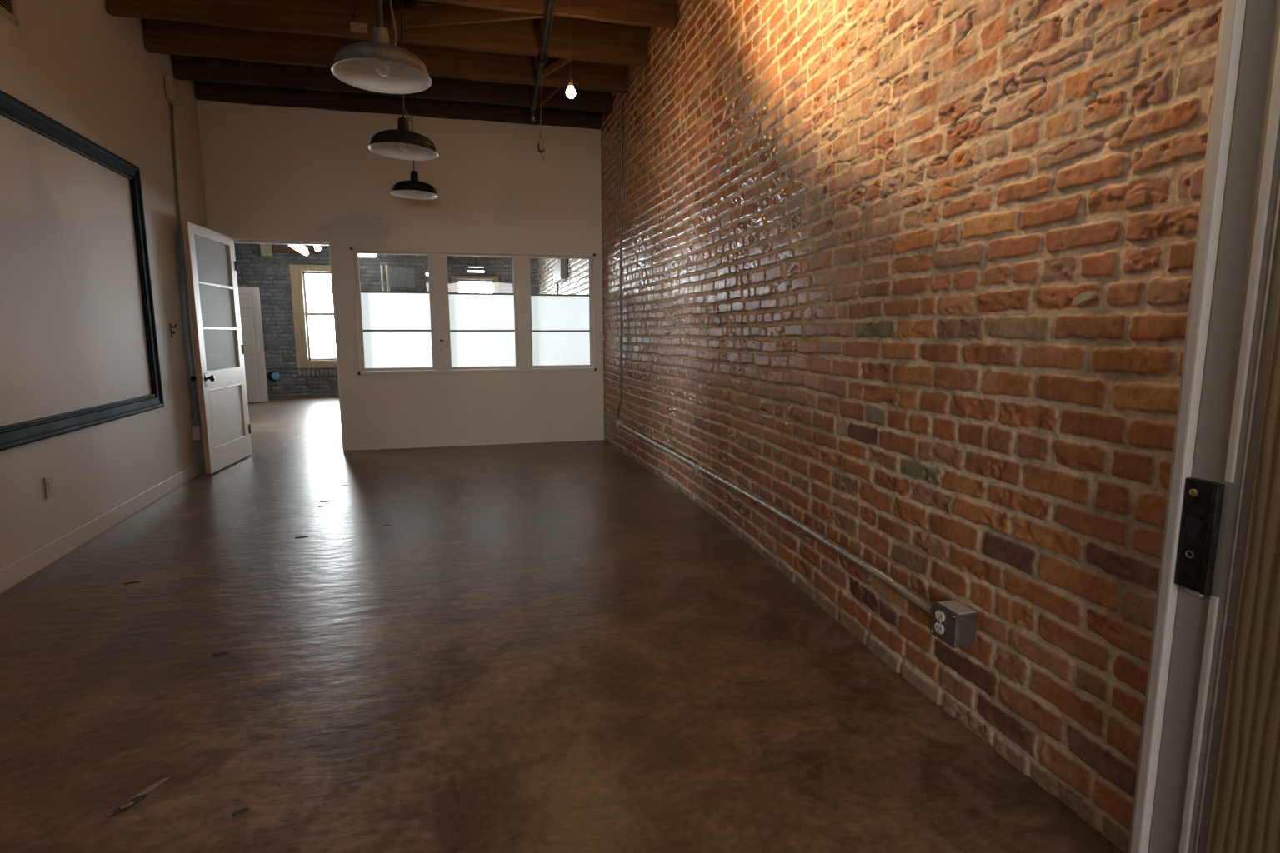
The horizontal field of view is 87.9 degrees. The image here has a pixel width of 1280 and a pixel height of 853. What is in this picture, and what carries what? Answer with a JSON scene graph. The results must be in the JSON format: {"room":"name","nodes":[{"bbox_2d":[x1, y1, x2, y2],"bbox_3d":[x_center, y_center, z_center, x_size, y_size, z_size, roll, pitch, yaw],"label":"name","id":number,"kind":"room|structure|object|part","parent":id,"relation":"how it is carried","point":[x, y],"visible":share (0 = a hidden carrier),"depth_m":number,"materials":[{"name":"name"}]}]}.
{"room":"empty office room","nodes":[
{"label":"empty office room","id":0,"kind":"room"},
{"bbox_2d":[0,0,208,569],"bbox_3d":[-2.274,-0.650,0.395,0.120,3.550,12.350,-3,8,-17],"label":"wall","id":1,"kind":"structure","parent":0,"point":[72,334],"depth_m":3.98,"materials":[{"name":"paint"}]},
{"bbox_2d":[0,0,19,25],"bbox_3d":[-3.130,-2.172,3.210,0.012,0.290,0.355,-3,8,-17],"label":"air vent","id":2,"kind":"object","parent":1,"relation":"in","point":[8,8],"visible":1,"depth_m":3.34,"materials":[{"name":"beige plastic"}]},
{"bbox_2d":[0,0,14,15],"bbox_3d":[-3.130,-2.171,3.210,0.009,0.224,0.295,-3,8,-17],"label":"grille","id":3,"kind":"object","parent":2,"relation":"attached to","point":[7,6],"depth_m":3.32,"materials":[{"name":"beige plastic"}]},
{"bbox_2d":[43,475,54,499],"bbox_3d":[-3.103,0.318,3.491,0.009,0.116,0.072,-3,8,-17],"label":"wall outlet","id":4,"kind":"object","parent":1,"relation":"attached to","point":[48,482],"visible":1,"depth_m":3.48,"materials":[{"name":"beige plastic"}]},
{"bbox_2d":[47,480,51,486],"bbox_3d":[-3.100,0.296,3.489,0.003,0.034,0.034,-3,8,-17],"label":"receptacle","id":5,"kind":"object","parent":4,"relation":"attached to","point":[49,482],"depth_m":3.49,"materials":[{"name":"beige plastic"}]},
{"bbox_2d":[0,90,164,451],"bbox_3d":[-3.100,-0.785,3.363,0.036,1.700,3.055,-3,8,-17],"label":"frame","id":6,"kind":"object","parent":1,"relation":"attached to","point":[12,436],"visible":1,"depth_m":4.04,"materials":[{"name":"blue paint"}]},
{"bbox_3d":[-3.102,-1.574,3.252,0.036,0.105,3.055,-3,8,-17],"label":"rail","id":7,"kind":"part","parent":6,"relation":"part of","materials":[{"name":"blue paint"}]},
{"bbox_3d":[-3.098,0.005,3.475,0.036,0.105,3.055,-3,8,-17],"label":"rail","id":8,"kind":"part","parent":6,"relation":"part of","materials":[{"name":"blue paint"}]},
{"bbox_2d":[0,458,205,594],"bbox_3d":[-3.100,0.646,3.548,0.018,0.105,6.160,-3,8,-17],"label":"baseboard","id":9,"kind":"structure","parent":1,"relation":"attached to","point":[13,573],"depth_m":3.81,"materials":[{"name":"paint"}]},
{"bbox_2d":[164,75,179,107],"bbox_3d":[-3.794,-2.724,5.415,0.070,0.220,0.240,-3,8,-17],"label":"junction box","id":10,"kind":"object","parent":1,"relation":"attached to","point":[172,89],"visible":0.99,"depth_m":5.31,"materials":[{"name":"paint"}]},
{"bbox_2d":[170,323,176,338],"bbox_3d":[-3.653,-0.753,5.205,0.047,0.115,0.046,-3,8,-17],"label":"wall hook","id":11,"kind":"object","parent":1,"relation":"attached to","point":[175,326],"visible":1,"depth_m":5.21,"materials":[{"name":"brown metal"}]},
{"bbox_3d":[-3.676,-0.754,5.210,0.004,0.115,0.024,-3,8,-17],"label":"plate","id":12,"kind":"part","parent":11,"relation":"part of","materials":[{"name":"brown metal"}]},
{"bbox_2d":[170,103,199,421],"bbox_3d":[-3.792,-1.334,5.542,0.028,2.591,0.150,-3,8,-17],"label":"conduit","id":13,"kind":"object","parent":1,"relation":"attached to","point":[180,240],"visible":0.85,"depth_m":5.49,"materials":[{"name":"metal"}]},
{"bbox_2d":[192,424,202,439],"bbox_3d":[-3.752,0.046,5.658,0.050,0.115,0.160,-3,8,-17],"label":"box","id":14,"kind":"object","parent":1,"relation":"attached to","point":[197,430],"visible":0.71,"depth_m":5.59,"materials":[{"name":"paint"}]},
{"bbox_2d":[181,221,251,474],"bbox_3d":[-3.729,-0.678,5.904,0.174,2.069,0.953,-2,8,-12],"label":"glazed door","id":15,"kind":"structure","parent":1,"relation":"in","point":[211,264],"depth_m":5.82,"materials":[{"name":"white paint"}]},
{"bbox_3d":[-3.696,-0.399,5.524,0.066,0.056,0.056,-2,8,-12],"label":"door knob","id":16,"kind":"part","parent":15,"relation":"part of","materials":[{"name":"brown metal"}]},
{"bbox_3d":[-3.622,-0.391,5.541,0.004,0.120,0.044,-2,8,-12],"label":"key plate","id":17,"kind":"part","parent":15,"relation":"part of","materials":[{"name":"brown metal"}]},
{"bbox_3d":[-3.590,-0.402,5.546,0.066,0.056,0.056,-2,8,-12],"label":"door knob","id":18,"kind":"part","parent":15,"relation":"part of","materials":[{"name":"brown metal"}]},
{"bbox_3d":[-3.730,-1.434,5.793,0.006,0.383,0.749,-2,8,-12],"label":"pane","id":19,"kind":"part","parent":15,"relation":"part of","materials":[{"name":"white"}]},
{"bbox_3d":[-3.729,-1.053,5.847,0.006,0.363,0.749,-2,8,-12],"label":"pane","id":20,"kind":"part","parent":15,"relation":"part of","materials":[{"name":"white glass"}]},
{"bbox_3d":[-3.728,-0.686,5.898,0.006,0.353,0.749,-2,8,-12],"label":"pane","id":21,"kind":"part","parent":15,"relation":"part of","materials":[{"name":"white"}]},
{"bbox_3d":[-3.726,-0.105,5.981,0.042,0.518,0.749,-2,8,-12],"label":"panel","id":22,"kind":"part","parent":15,"relation":"part of","materials":[{"name":"white paint"}]},
{"bbox_2d":[234,242,539,395],"bbox_3d":[-4.769,-2.435,13.034,5.796,3.584,0.016,-2,8,-14],"label":"wall","id":23,"kind":"structure","parent":0,"point":[271,275],"depth_m":12.70,"materials":[{"name":"grey brick"}]},
{"bbox_2d":[260,244,273,256],"bbox_3d":[-6.917,-3.285,12.305,0.180,0.260,0.090,-2,8,-14],"label":"junction box","id":24,"kind":"object","parent":23,"relation":"attached to","point":[266,249],"visible":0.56,"depth_m":12.27,"materials":[{"name":"beige plastic"}]},
{"bbox_2d":[273,247,319,254],"bbox_3d":[-6.426,-3.296,12.443,0.760,0.100,0.100,-2,8,-14],"label":"board","id":25,"kind":"object","parent":23,"relation":"attached to","point":[277,250],"visible":0.7,"depth_m":12.37,"materials":[{"name":"brown wood"}]},
{"bbox_2d":[289,264,337,368],"bbox_3d":[-6.059,-2.106,12.789,1.090,1.944,0.155,-2,8,-14],"label":"window","id":26,"kind":"structure","parent":23,"relation":"in","point":[297,272],"depth_m":12.65,"materials":[{"name":"brown wood"}]},
{"bbox_3d":[-6.071,-2.130,12.830,0.710,1.700,0.065,-2,8,-14],"label":"sash","id":27,"kind":"part","parent":26,"relation":"part of","materials":[{"name":"white glass"}]},
{"bbox_2d":[298,368,337,375],"bbox_3d":[-5.957,-1.059,12.900,1.226,0.129,0.075,-2,8,-14],"label":"trim","id":28,"kind":"structure","parent":23,"relation":"attached to","point":[301,372],"depth_m":12.80,"materials":[{"name":"grey brick"}]},
{"bbox_2d":[389,268,414,287],"bbox_3d":[-4.611,-2.867,12.796,0.508,0.360,0.060,-2,8,-14],"label":"board","id":29,"kind":"object","parent":23,"relation":"attached to","point":[399,277],"visible":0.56,"depth_m":12.78,"materials":[{"name":"grey"}]},
{"bbox_2d":[451,275,499,293],"bbox_3d":[-3.309,-2.132,13.482,0.910,1.787,0.155,-2,8,-14],"label":"window","id":30,"kind":"structure","parent":23,"relation":"in","point":[455,279],"depth_m":13.35,"materials":[{"name":"brown wood"}]},
{"bbox_3d":[-3.321,-2.184,13.519,0.740,1.600,0.065,-2,8,-14],"label":"sash","id":31,"kind":"part","parent":30,"relation":"part of","materials":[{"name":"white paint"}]},
{"bbox_2d":[195,98,604,447],"bbox_3d":[-3.200,-1.512,6.511,5.735,3.550,0.120,-2,8,-14],"label":"wall","id":32,"kind":"structure","parent":0,"point":[269,172],"depth_m":6.68,"materials":[{"name":"paint"}]},
{"bbox_2d":[233,237,344,450],"bbox_3d":[-3.456,-0.802,6.551,1.025,2.135,0.150,-2,8,-14],"label":"trim","id":33,"kind":"structure","parent":32,"relation":"attached to","point":[256,241],"depth_m":6.46,"materials":[{"name":"white paint"}]},
{"bbox_2d":[355,250,435,371],"bbox_3d":[-2.463,-1.159,6.715,0.707,1.184,0.036,-2,8,-14],"label":"window","id":34,"kind":"structure","parent":32,"relation":"in","point":[397,333],"depth_m":6.73,"materials":[{"name":"glass"}]},
{"bbox_3d":[-2.463,-1.164,6.717,0.661,0.370,0.003,-2,8,-14],"label":"pane","id":35,"kind":"part","parent":34,"relation":"part of","materials":[{"name":"white glass"}]},
{"bbox_3d":[-2.462,-0.784,6.771,0.661,0.373,0.003,-2,8,-14],"label":"pane","id":36,"kind":"part","parent":34,"relation":"part of","materials":[{"name":"white glass"}]},
{"bbox_2d":[350,246,596,374],"bbox_3d":[-1.666,-1.189,6.923,2.435,1.250,0.120,-2,8,-14],"label":"trim","id":37,"kind":"structure","parent":32,"relation":"attached to","point":[437,256],"depth_m":6.85,"materials":[{"name":"paint"}]},
{"bbox_2d":[344,432,603,450],"bbox_3d":[-1.699,0.154,7.054,2.665,0.090,0.016,-2,8,-14],"label":"baseboard","id":38,"kind":"structure","parent":32,"relation":"attached to","point":[477,441],"depth_m":7.03,"materials":[{"name":"paint"}]},
{"bbox_2d":[444,253,518,369],"bbox_3d":[-1.644,-1.190,6.918,0.711,1.184,0.036,-2,8,-14],"label":"window","id":39,"kind":"structure","parent":32,"relation":"in","point":[482,327],"depth_m":6.94,"materials":[{"name":"glass"}]},
{"bbox_3d":[-1.645,-1.190,6.921,0.665,0.368,0.003,-2,8,-14],"label":"pane","id":40,"kind":"part","parent":39,"relation":"part of","materials":[{"name":"white glass"}]},
{"bbox_3d":[-1.644,-0.813,6.974,0.665,0.369,0.003,-2,8,-14],"label":"pane","id":41,"kind":"part","parent":39,"relation":"part of","materials":[{"name":"white"}]},
{"bbox_2d":[527,255,592,368],"bbox_3d":[-0.850,-1.220,7.115,0.673,1.184,0.036,-2,8,-14],"label":"window","id":42,"kind":"structure","parent":32,"relation":"in","point":[561,327],"depth_m":7.14,"materials":[{"name":"glass"}]},
{"bbox_3d":[-0.850,-1.215,7.119,0.627,0.366,0.003,-2,8,-14],"label":"pane","id":43,"kind":"part","parent":42,"relation":"part of","materials":[{"name":"white glass"}]},
{"bbox_3d":[-0.849,-0.841,7.171,0.627,0.365,0.003,-2,8,-14],"label":"pane","id":44,"kind":"part","parent":42,"relation":"part of","materials":[{"name":"white glass"}]},
{"bbox_2d":[398,0,650,31],"bbox_3d":[-2.447,-2.950,3.703,5.950,0.080,19.500,-2,8,-14],"label":"ceiling","id":45,"kind":"structure","parent":0,"point":[412,1],"depth_m":5.06,"materials":[{"name":"brown wood"}]},
{"bbox_2d":[288,245,309,255],"bbox_3d":[-5.870,-3.494,11.374,0.100,0.967,1.252,-3,8,-17],"label":"strip light","id":46,"kind":"object","parent":45,"relation":"hanging from","point":[302,249],"visible":0.48,"depth_m":11.50,"materials":[{"name":"white"}]},
{"bbox_2d":[314,245,320,251],"bbox_3d":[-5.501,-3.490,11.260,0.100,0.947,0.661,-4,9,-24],"label":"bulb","id":47,"kind":"object","parent":45,"relation":"hanging from","point":[317,248],"visible":0.33,"depth_m":11.26,"materials":[{"name":"white glass"}]},
{"bbox_2d":[358,253,375,257],"bbox_3d":[-5.067,-3.619,12.237,0.324,0.967,0.100,-1,8,-5],"label":"strip light","id":48,"kind":"object","parent":45,"relation":"hanging from","point":[360,255],"visible":0.17,"depth_m":12.27,"materials":[{"name":"white plastic"}]},
{"bbox_2d":[106,0,648,66],"bbox_3d":[-1.725,-2.930,4.820,3.676,0.275,0.057,-2,8,-14],"label":"joist","id":49,"kind":"object","parent":45,"relation":"attached to","point":[592,42],"visible":0.84,"depth_m":4.79,"materials":[{"name":"brown wood"}]},
{"bbox_2d":[350,7,367,33],"bbox_3d":[-2.000,-2.886,4.714,0.110,0.158,0.034,-2,8,-14],"label":"tag","id":50,"kind":"object","parent":49,"relation":"attached to","point":[361,27],"visible":1,"depth_m":4.71,"materials":[{"name":"metal"}]},
{"bbox_2d":[530,0,556,121],"bbox_3d":[-0.506,-2.618,4.019,0.067,0.142,4.555,-2,8,-13],"label":"ceiling pipe","id":51,"kind":"object","parent":49,"relation":"attached to","point":[542,58],"visible":1,"depth_m":4.87,"materials":[{"name":"metal"}]},
{"bbox_2d":[536,64,544,160],"bbox_3d":[-0.774,-2.432,5.146,0.062,0.711,0.022,-2,8,-14],"label":"hook","id":52,"kind":"object","parent":51,"relation":"hanging from","point":[538,145],"visible":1,"depth_m":5.16,"materials":[{"name":"black metal"}]},
{"bbox_3d":[-0.769,-2.482,5.141,0.044,0.611,0.007,-2,8,-14],"label":"cord","id":53,"kind":"part","parent":52,"relation":"part of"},
{"bbox_2d":[536,58,572,79],"bbox_3d":[-0.665,-2.939,5.394,0.030,0.094,0.576,-8,11,-43],"label":"board","id":54,"kind":"object","parent":49,"relation":"attached to","point":[561,62],"visible":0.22,"depth_m":5.41,"materials":[{"name":"brown wood"}]},
{"bbox_2d":[331,0,431,94],"bbox_3d":[-1.097,-2.127,2.744,0.400,1.286,0.400,-2,8,-14],"label":"pendant lamp","id":55,"kind":"object","parent":45,"relation":"hanging from","point":[377,65],"visible":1,"depth_m":2.88,"materials":[{"name":"metal"}]},
{"bbox_3d":[-1.097,-2.221,2.731,0.026,1.096,0.026,-2,8,-14],"label":"stem","id":56,"kind":"part","parent":55,"relation":"part of","materials":[{"name":"black metal"}]},
{"bbox_3d":[-1.097,-1.547,2.826,0.400,0.114,0.400,-2,8,-14],"label":"lamp shade","id":57,"kind":"part","parent":55,"relation":"part of","materials":[{"name":"metal"}]},
{"bbox_2d":[377,59,386,64],"bbox_3d":[-1.097,-1.571,2.822,0.060,0.053,0.060,-2,8,-14],"label":"socket","id":58,"kind":"object","parent":55,"relation":"attached to","point":[381,62],"depth_m":2.82,"materials":[{"name":"white plastic"}]},
{"bbox_3d":[-1.097,-1.523,2.829,0.056,0.058,0.056,-2,8,-14],"label":"bulb","id":59,"kind":"part","parent":55,"relation":"part of","materials":[{"name":"white"}]},
{"bbox_3d":[-1.053,-2.173,2.754,0.028,1.146,0.032,2,8,16],"label":"cord","id":60,"kind":"part","parent":55,"relation":"part of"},
{"bbox_2d":[143,19,627,93],"bbox_3d":[-1.901,-3.012,5.399,3.683,0.274,0.056,-2,8,-14],"label":"joist","id":61,"kind":"object","parent":45,"relation":"attached to","point":[162,37],"visible":0.52,"depth_m":5.25,"materials":[{"name":"brown wood"}]},
{"bbox_2d":[539,86,561,105],"bbox_3d":[-0.779,-3.013,5.969,0.030,0.109,0.527,-6,10,-34],"label":"board","id":62,"kind":"object","parent":61,"relation":"attached to","point":[552,91],"visible":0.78,"depth_m":6.01,"materials":[{"name":"brown wood"}]},
{"bbox_2d":[171,55,612,113],"bbox_3d":[-2.061,-3.086,5.931,3.695,0.275,0.057,-2,8,-14],"label":"joist","id":63,"kind":"object","parent":45,"relation":"attached to","point":[185,67],"visible":0.5,"depth_m":5.81,"materials":[{"name":"brown wood"}]},
{"bbox_2d":[194,80,600,129],"bbox_3d":[-2.211,-3.157,6.433,3.705,0.275,0.057,-2,8,-14],"label":"joist","id":64,"kind":"object","parent":45,"relation":"attached to","point":[217,92],"visible":0.62,"depth_m":6.37,"materials":[{"name":"brown wood"}]},
{"bbox_2d":[368,0,438,160],"bbox_3d":[-1.423,-2.288,3.909,0.399,1.294,0.400,0,8,0],"label":"pendant lamp","id":65,"kind":"object","parent":45,"relation":"hanging from","point":[402,143],"visible":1,"depth_m":3.97,"materials":[{"name":"black metal"}]},
{"bbox_3d":[-1.398,-2.385,3.902,0.012,1.096,0.012,0,8,-14],"label":"stem","id":66,"kind":"part","parent":65,"relation":"part of","materials":[{"name":"black metal"}]},
{"bbox_3d":[-1.419,-1.710,3.991,0.400,0.114,0.400,0,8,-14],"label":"lamp shade","id":67,"kind":"part","parent":65,"relation":"part of","materials":[{"name":"black metal"}]},
{"bbox_3d":[-1.386,-1.827,3.983,0.052,0.134,0.009,0,8,-14],"label":"cord","id":68,"kind":"part","parent":65,"relation":"part of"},
{"bbox_2d":[390,93,439,199],"bbox_3d":[-1.916,-2.573,5.597,0.400,1.196,0.400,-1,8,-14],"label":"pendant lamp","id":69,"kind":"object","parent":45,"relation":"hanging from","point":[413,188],"visible":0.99,"depth_m":5.63,"materials":[{"name":"black metal"}]},
{"bbox_3d":[-1.915,-2.667,5.585,0.009,1.006,0.009,-1,8,-14],"label":"stem","id":70,"kind":"part","parent":69,"relation":"part of","materials":[{"name":"black metal"}]},
{"bbox_3d":[-1.924,-2.037,5.671,0.400,0.114,0.400,-1,8,-14],"label":"lamp shade","id":71,"kind":"part","parent":69,"relation":"part of","materials":[{"name":"black metal"}]},
{"bbox_2d":[468,256,484,272],"bbox_3d":[-3.002,-3.453,12.080,0.280,1.262,0.032,-2,8,-14],"label":"strip light","id":72,"kind":"object","parent":45,"relation":"hanging from","point":[476,266],"visible":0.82,"depth_m":12.15,"materials":[{"name":"white plastic"}]},
{"bbox_2d":[419,0,676,29],"bbox_3d":[-1.528,-2.838,4.164,3.664,0.275,0.057,-2,8,-14],"label":"joist","id":73,"kind":"object","parent":45,"relation":"attached to","point":[657,13],"visible":0.98,"depth_m":4.47,"materials":[{"name":"brown wood"}]},
{"bbox_2d":[390,4,552,29],"bbox_3d":[-1.181,-2.861,4.598,1.222,0.175,0.030,2,8,14],"label":"board","id":74,"kind":"object","parent":73,"relation":"attached to","point":[442,15],"visible":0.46,"depth_m":4.62,"materials":[{"name":"brown wood"}]},
{"bbox_2d":[565,0,575,98],"bbox_3d":[-0.441,-2.531,4.165,0.060,0.888,0.060,-2,8,-14],"label":"hanging bulb","id":75,"kind":"object","parent":45,"relation":"hanging from","point":[570,92],"visible":1,"depth_m":4.20,"materials":[{"name":"white glass"}]},
{"bbox_3d":[-0.441,-2.587,4.157,0.005,0.773,0.005,1,8,8],"label":"cord","id":76,"kind":"part","parent":75,"relation":"part of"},
{"bbox_2d":[568,78,573,86],"bbox_3d":[-0.440,-2.183,4.215,0.032,0.050,0.032,-2,8,-14],"label":"socket","id":77,"kind":"object","parent":75,"relation":"attached to","point":[570,81],"depth_m":4.20,"materials":[{"name":"gold metal"}]},
{"bbox_3d":[-0.440,-2.126,4.223,0.060,0.070,0.060,-2,8,-14],"label":"glass","id":78,"kind":"part","parent":75,"relation":"part of","materials":[{"name":"white glass"}]},
{"bbox_2d":[0,394,1123,852],"bbox_3d":[-2.437,0.664,4.213,5.950,0.120,19.500,-2,8,-14],"label":"floor","id":79,"kind":"structure","parent":0,"point":[543,647],"depth_m":2.25,"materials":[{"name":"concrete"}]},
{"bbox_2d":[124,580,140,584],"bbox_3d":[-2.433,0.747,3.183,0.072,0.002,0.019,-5,9,-31],"label":"chip","id":80,"kind":"object","parent":79,"relation":"on","point":[137,581],"visible":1,"depth_m":3.18,"materials":[{"name":"brown concrete"}]},
{"bbox_2d":[105,777,169,819],"bbox_3d":[-1.286,0.952,1.708,0.036,0.002,0.164,2,8,15],"label":"chip","id":81,"kind":"object","parent":79,"relation":"on","point":[139,797],"depth_m":1.70,"materials":[{"name":"concrete"}]},
{"bbox_2d":[211,651,228,655],"bbox_3d":[-1.564,0.845,2.472,0.052,0.002,0.021,-4,9,-25],"label":"chip","id":82,"kind":"object","parent":79,"relation":"on","point":[222,652],"visible":1,"depth_m":2.47,"materials":[{"name":"brown concrete"}]},
{"bbox_2d":[231,808,250,816],"bbox_3d":[-0.992,0.959,1.653,0.042,0.002,0.021,-5,9,-31],"label":"chip","id":83,"kind":"object","parent":79,"relation":"on","point":[239,812],"visible":1,"depth_m":1.65,"materials":[{"name":"brown concrete"}]},
{"bbox_2d":[380,265,384,291],"bbox_3d":[-4.860,-1.824,12.672,0.040,2.448,0.040,-2,8,-14],"label":"vertical pole","id":84,"kind":"object","parent":79,"relation":"on","point":[382,269],"visible":0.34,"depth_m":12.52,"materials":[{"name":"white plastic"}]},
{"bbox_2d":[385,265,389,291],"bbox_3d":[-4.763,-1.827,12.696,0.060,2.448,0.060,-2,8,-14],"label":"vertical pole","id":85,"kind":"object","parent":79,"relation":"on","point":[387,266],"visible":0.34,"depth_m":12.54,"materials":[{"name":"white plastic"}]},
{"bbox_2d":[537,0,1222,852],"bbox_3d":[-0.461,-1.667,7.520,0.128,3.584,13.151,-2,8,-14],"label":"wall","id":86,"kind":"structure","parent":0,"point":[861,238],"depth_m":2.05,"materials":[{"name":"red brick"}]},
{"bbox_2d":[553,258,566,294],"bbox_3d":[-1.208,-2.248,9.997,0.090,3.060,0.900,-2,8,-14],"label":"electrical panel","id":87,"kind":"object","parent":86,"relation":"attached to","point":[560,266],"visible":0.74,"depth_m":9.69,"materials":[{"name":"metal"}]},
{"bbox_2d":[615,103,931,614],"bbox_3d":[0.382,-1.135,4.120,0.124,2.988,4.706,-2,8,-14],"label":"conduit","id":88,"kind":"object","parent":86,"relation":"attached to","point":[899,587],"visible":0.97,"depth_m":3.21,"materials":[{"name":"metal"}]},
{"bbox_2d":[930,599,976,649],"bbox_3d":[0.939,0.588,1.989,0.089,0.104,0.108,-2,8,-14],"label":"outlet box","id":89,"kind":"object","parent":86,"relation":"attached to","point":[952,622],"visible":1,"depth_m":1.95,"materials":[{"name":"metal"}]},
{"bbox_2d":[934,622,944,634],"bbox_3d":[0.897,0.605,1.991,0.005,0.029,0.035,-2,8,-14],"label":"receptacle","id":90,"kind":"object","parent":89,"relation":"attached to","point":[938,627],"depth_m":1.99,"materials":[{"name":"white plastic"}]},
{"bbox_2d":[935,610,944,622],"bbox_3d":[0.897,0.567,1.986,0.005,0.029,0.035,-2,8,-14],"label":"receptacle","id":91,"kind":"object","parent":89,"relation":"attached to","point":[939,615],"depth_m":1.98,"materials":[{"name":"white plastic"}]},
{"bbox_3d":[0.904,0.589,1.981,0.004,0.104,0.108,-2,8,-14],"label":"plate","id":92,"kind":"part","parent":89,"relation":"part of","materials":[{"name":"metal"}]},
{"bbox_2d":[1071,290,1097,305],"bbox_3d":[1.044,-0.301,1.560,0.015,0.032,0.060,-2,8,-14],"label":"plaster patch","id":93,"kind":"object","parent":86,"relation":"attached to","point":[1082,297],"visible":1,"depth_m":1.55,"materials":[{"name":"beige paint"}]},
{"bbox_3d":[-4.778,-2.451,13.182,5.950,3.550,0.250,-2,8,-14],"label":"wall","id":94,"kind":"structure","parent":0,"visible":0},
{"bbox_2d":[267,370,279,381],"bbox_3d":[-6.967,-0.964,12.633,0.210,0.200,0.062,-2,8,-14],"label":"air vent","id":95,"kind":"object","parent":94,"relation":"in","point":[273,376],"visible":1,"depth_m":12.62,"materials":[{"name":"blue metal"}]},
{"bbox_3d":[-6.760,-1.877,9.162,0.130,3.550,6.804,-2,8,-14],"label":"wall","id":96,"kind":"structure","parent":0,"visible":0},
{"bbox_2d":[237,286,268,402],"bbox_3d":[-6.818,-1.380,11.262,0.765,1.955,0.042,-5,9,-31],"label":"door","id":97,"kind":"structure","parent":96,"relation":"in","point":[249,297],"depth_m":11.36,"materials":[{"name":"white paint"}]},
{"bbox_3d":[-0.560,-0.675,0.534,3.820,3.550,0.380,-2,8,-14],"label":"wall","id":98,"kind":"structure","parent":0,"visible":0},
{"bbox_2d":[1128,0,1246,852],"bbox_3d":[1.069,-0.098,1.247,0.115,2.200,0.030,-2,8,-14],"label":"trim","id":99,"kind":"structure","parent":98,"relation":"attached to","point":[1232,14],"depth_m":1.23,"materials":[{"name":"paint"}]},
{"bbox_2d":[1174,477,1224,597],"bbox_3d":[1.035,0.208,1.232,0.020,0.218,0.060,-2,8,-14],"label":"lock keeper","id":100,"kind":"object","parent":98,"relation":"attached to","point":[1203,499],"visible":1,"depth_m":1.23,"materials":[{"name":"metal"}]},
{"bbox_2d":[1147,0,1279,852],"bbox_3d":[1.070,-0.079,1.178,0.042,2.180,0.108,-2,8,-14],"label":"trim","id":101,"kind":"structure","parent":98,"relation":"attached to","point":[1262,18],"depth_m":1.19,"materials":[{"name":"paint"}]},
{"bbox_2d":[1205,279,1279,852],"bbox_3d":[1.110,-0.053,0.996,0.053,2.180,0.268,-2,8,-14],"label":"trim","id":102,"kind":"structure","parent":98,"relation":"attached to","point":[1245,814],"depth_m":1.14,"materials":[{"name":"brown wood"}]}
]}

